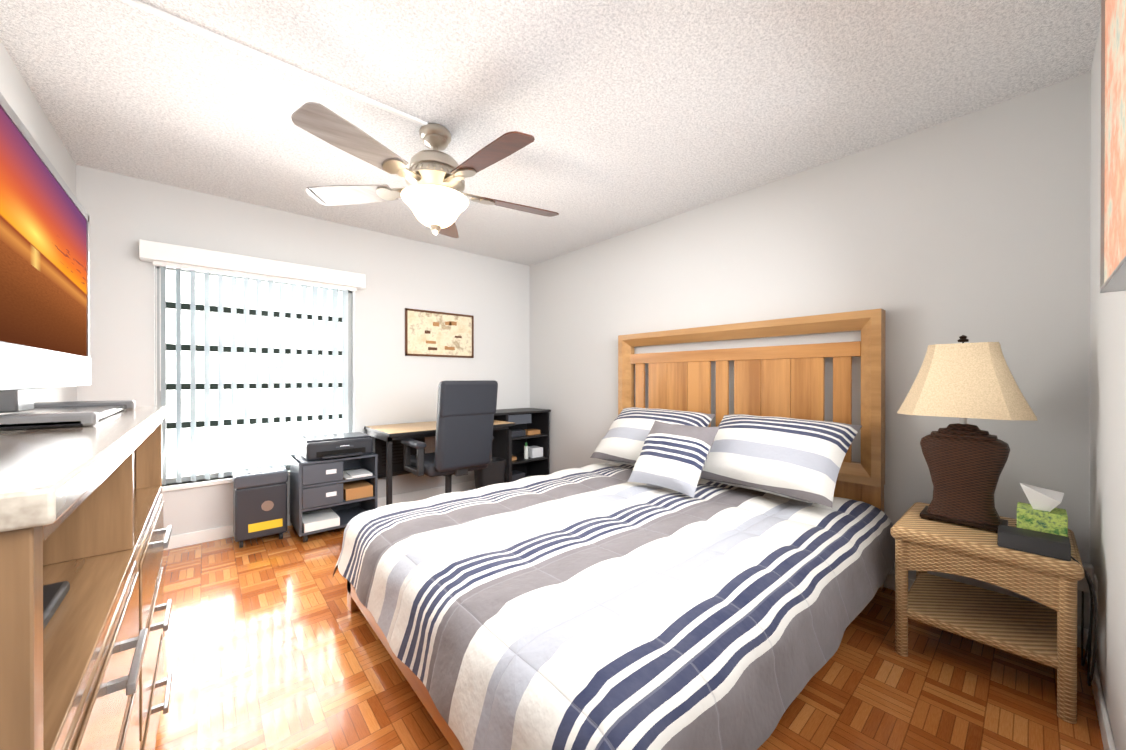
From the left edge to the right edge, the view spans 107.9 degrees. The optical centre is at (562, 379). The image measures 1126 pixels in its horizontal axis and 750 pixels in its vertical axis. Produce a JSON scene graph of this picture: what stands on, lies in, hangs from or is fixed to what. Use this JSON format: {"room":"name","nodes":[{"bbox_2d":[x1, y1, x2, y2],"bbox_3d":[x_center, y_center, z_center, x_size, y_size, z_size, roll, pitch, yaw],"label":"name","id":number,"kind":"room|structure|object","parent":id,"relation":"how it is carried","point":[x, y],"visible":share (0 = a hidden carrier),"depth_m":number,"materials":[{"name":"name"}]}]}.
{"room":"bedroom","nodes":[
{"label":"bedroom","id":0,"kind":"room"},
{"bbox_2d":[0,40,76,401],"bbox_3d":[-1.684,-0.073,0.923,0.160,2.410,4.240,0,0,-41],"label":"wall","id":1,"kind":"structure","parent":0,"point":[18,95],"depth_m":1.90,"materials":[{"name":"white paint"}]},
{"bbox_2d":[76,165,529,535],"bbox_3d":[-1.699,-0.080,3.617,3.360,2.410,0.160,0,0,-41],"label":"wall","id":2,"kind":"structure","parent":0,"point":[392,383],"depth_m":3.33,"materials":[{"name":"white paint"}]},
{"bbox_2d":[155,266,351,491],"bbox_3d":[-2.246,-0.019,3.104,1.240,1.510,0.155,0,0,-41],"label":"window","id":3,"kind":"structure","parent":2,"relation":"in","point":[186,386],"depth_m":2.97,"materials":[{"name":"silver metal"}]},
{"bbox_2d":[139,239,365,484],"bbox_3d":[-2.177,-0.091,3.024,1.320,1.565,0.105,0,0,-41],"label":"vertical blinds","id":4,"kind":"object","parent":3,"relation":"attached to","point":[163,256],"visible":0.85,"depth_m":2.97,"materials":[{"name":"white plastic"}]},
{"bbox_2d":[164,480,474,549],"bbox_3d":[-1.642,1.083,3.556,3.300,0.085,0.012,0,0,-41],"label":"baseboard","id":5,"kind":"structure","parent":2,"relation":"attached to","point":[202,536],"depth_m":2.92,"materials":[{"name":"white"}]},
{"bbox_2d":[405,308,473,357],"bbox_3d":[-1.176,-0.431,3.953,0.690,0.430,0.019,0,0,-41],"label":"framed picture","id":6,"kind":"object","parent":2,"relation":"attached to","point":[435,334],"visible":1,"depth_m":3.93,"materials":[{"name":"paper"}]},
{"bbox_2d":[0,0,1100,265],"bbox_3d":[-0.357,-1.321,2.077,3.680,0.080,4.240,0,0,-41],"label":"ceiling","id":7,"kind":"structure","parent":0,"point":[630,114],"depth_m":1.80,"materials":[{"name":"white paint"}]},
{"bbox_2d":[120,0,427,125],"bbox_3d":[-1.218,-1.274,1.588,1.420,0.012,0.025,0,0,-41],"label":"conduit","id":8,"kind":"object","parent":7,"relation":"attached to","point":[200,30],"visible":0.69,"depth_m":1.61,"materials":[{"name":"white"}]},
{"bbox_2d":[291,102,558,237],"bbox_3d":[-0.622,-1.014,2.103,1.349,0.535,1.325,0,0,-41],"label":"ceiling fan","id":9,"kind":"object","parent":7,"relation":"hanging from","point":[435,199],"visible":1,"depth_m":2.00,"materials":[{"name":"brown wood"}]},
{"bbox_2d":[155,489,1103,749],"bbox_3d":[-0.357,1.159,2.083,3.680,0.060,4.240,0,0,-41],"label":"floor","id":10,"kind":"structure","parent":0,"point":[272,642],"depth_m":1.53,"materials":[{"name":"brown wood"}]},
{"bbox_2d":[0,406,171,749],"bbox_3d":[-1.068,0.612,0.732,0.498,1.040,1.404,0,0,-41],"label":"dresser","id":11,"kind":"object","parent":10,"relation":"on","point":[84,542],"visible":1,"depth_m":0.60,"materials":[{"name":"brown wood"}]},
{"bbox_2d":[0,92,134,430],"bbox_3d":[-1.216,-0.210,0.931,0.285,0.601,0.887,0,0,-41],"label":"tv","id":12,"kind":"object","parent":11,"relation":"on","point":[44,287],"visible":1,"depth_m":0.90,"materials":[{"name":"silver metal"}]},
{"bbox_2d":[232,466,287,547],"bbox_3d":[-2.122,0.882,2.873,0.298,0.490,0.239,0,0,-41],"label":"paper shredder","id":13,"kind":"object","parent":10,"relation":"on","point":[259,502],"visible":1,"depth_m":2.78,"materials":[{"name":"grey plastic"}]},
{"bbox_2d":[289,452,377,541],"bbox_3d":[-1.732,0.849,3.099,0.513,0.555,0.410,0,0,-41],"label":"storage cabinet","id":14,"kind":"object","parent":10,"relation":"on","point":[331,494],"visible":0.9,"depth_m":2.95,"materials":[{"name":"grey metal"}]},
{"bbox_2d":[299,432,372,460],"bbox_3d":[-1.693,0.501,3.073,0.440,0.138,0.410,0,0,-41],"label":"printer","id":15,"kind":"object","parent":14,"relation":"on","point":[321,447],"visible":0.98,"depth_m":2.98,"materials":[{"name":"grey plastic"}]},
{"bbox_2d":[364,420,514,504],"bbox_3d":[-1.064,0.762,3.622,1.120,0.725,0.630,0,0,-41],"label":"desk","id":16,"kind":"object","parent":10,"relation":"on","point":[389,448],"visible":0.5,"depth_m":3.50,"materials":[{"name":"beige wood"}]},
{"bbox_2d":[401,380,497,492],"bbox_3d":[-0.894,0.568,3.244,0.650,1.117,0.716,0,0,-41],"label":"office chair","id":17,"kind":"object","parent":10,"relation":"on","point":[466,411],"visible":0.81,"depth_m":2.99,"materials":[{"name":"grey plastic"}]},
{"bbox_2d":[474,457,505,488],"bbox_3d":[-0.675,0.935,3.763,0.270,0.380,0.200,0,0,-41],"label":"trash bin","id":18,"kind":"object","parent":10,"relation":"on","point":[492,474],"visible":0.38,"depth_m":3.69,"materials":[{"name":"grey plastic"}]},
{"bbox_2d":[492,408,550,482],"bbox_3d":[-0.527,0.686,4.250,0.715,0.875,0.400,0,0,-41],"label":"shelf unit","id":19,"kind":"object","parent":10,"relation":"on","point":[530,442],"visible":0.6,"depth_m":4.31,"materials":[{"name":"black wood"}]},
{"bbox_2d":[333,308,894,749],"bbox_3d":[0.301,0.379,2.117,2.301,1.500,1.947,0,0,-41],"label":"bed","id":20,"kind":"object","parent":10,"relation":"on","point":[677,572],"visible":1,"depth_m":1.56,"materials":[{"name":"white fabric"}]},
{"bbox_2d":[890,502,1084,723],"bbox_3d":[1.713,0.868,1.679,0.540,0.525,0.500,0,0,-41],"label":"nightstand","id":21,"kind":"object","parent":10,"relation":"on","point":[1045,633],"visible":0.98,"depth_m":1.56,"materials":[{"name":"wicker"}]},
{"bbox_2d":[897,335,1036,533],"bbox_3d":[1.688,0.208,1.729,0.300,0.791,0.410,0,0,-41],"label":"lamp","id":22,"kind":"object","parent":21,"relation":"on","point":[965,461],"visible":0.9,"depth_m":1.67,"materials":[{"name":"brown wicker"}]},
{"bbox_2d":[997,524,1070,560],"bbox_3d":[1.664,0.576,1.451,0.103,0.058,0.168,0,0,-41],"label":"clock radio","id":23,"kind":"object","parent":21,"relation":"on","point":[1038,543],"visible":1,"depth_m":1.43,"materials":[{"name":"grey plastic"}]},
{"bbox_2d":[1017,483,1067,536],"bbox_3d":[1.759,0.494,1.506,0.147,0.220,0.120,0,0,-41],"label":"tissue box","id":24,"kind":"object","parent":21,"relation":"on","point":[1040,512],"visible":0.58,"depth_m":1.48,"materials":[{"name":"green cardboard"}]},
{"bbox_2d":[530,72,1090,629],"bbox_3d":[0.969,-0.079,3.237,0.160,2.410,4.240,0,0,-41],"label":"wall","id":25,"kind":"structure","parent":0,"point":[974,226],"depth_m":2.17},
{"bbox_2d":[884,573,1080,647],"bbox_3d":[0.904,1.084,3.184,0.012,0.085,3.920,0,0,-41],"label":"baseboard","id":26,"kind":"structure","parent":25,"relation":"attached to","point":[889,583],"depth_m":2.18,"materials":[{"name":"white"}]},
{"bbox_2d":[1089,21,1125,749],"bbox_3d":[0.984,-0.072,0.543,3.360,2.410,0.160,0,0,-41],"label":"wall","id":27,"kind":"structure","parent":0,"point":[1107,523],"depth_m":1.31,"materials":[{"name":"white paint"}]},
{"bbox_2d":[1077,562,1093,592],"bbox_3d":[2.054,0.780,1.615,0.060,0.100,0.045,0,0,-41],"label":"outlet","id":28,"kind":"object","parent":27,"relation":"attached to","point":[1082,585],"visible":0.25,"depth_m":1.60,"materials":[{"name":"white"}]},
{"bbox_2d":[1015,524,1092,665],"bbox_3d":[1.896,0.819,1.592,0.274,0.495,0.185,0,0,-41],"label":"cable","id":29,"kind":"object","parent":28,"relation":"attached to","point":[1083,660],"visible":0.69,"depth_m":1.47,"materials":[{"name":"grey plastic"}]},
{"bbox_2d":[1093,574,1097,609],"bbox_3d":[1.961,0.790,1.508,0.080,0.120,0.006,0,0,-41],"label":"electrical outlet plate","id":30,"kind":"object","parent":27,"relation":"attached to","point":[1095,582],"visible":0.62,"depth_m":1.49,"materials":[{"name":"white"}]},
{"bbox_2d":[1071,556,1097,685],"bbox_3d":[1.815,0.824,1.449,0.305,0.484,0.094,0,0,-41],"label":"cable","id":31,"kind":"object","parent":30,"relation":"attached to","point":[1089,679],"visible":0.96,"depth_m":1.34,"materials":[{"name":"grey plastic"}]},
{"bbox_2d":[1083,628,1115,749],"bbox_3d":[0.927,1.090,0.611,3.300,0.085,0.012,0,0,-41],"label":"baseboard","id":32,"kind":"structure","parent":27,"relation":"attached to","point":[1104,723],"depth_m":1.33,"materials":[{"name":"white"}]},
{"bbox_2d":[1100,0,1125,292],"bbox_3d":[1.113,-0.683,0.788,0.860,0.910,0.039,0,0,-41],"label":"painting","id":33,"kind":"object","parent":27,"relation":"attached to","point":[1113,168],"visible":1,"depth_m":0.96,"materials":[{"name":"multicoloured paper"}]},
{"label":"outside","id":34,"kind":"structure","parent":0,"visible":0},
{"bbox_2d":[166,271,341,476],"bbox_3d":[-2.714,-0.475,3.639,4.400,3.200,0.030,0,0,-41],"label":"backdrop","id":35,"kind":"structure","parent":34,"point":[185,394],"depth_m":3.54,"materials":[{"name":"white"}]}
]}

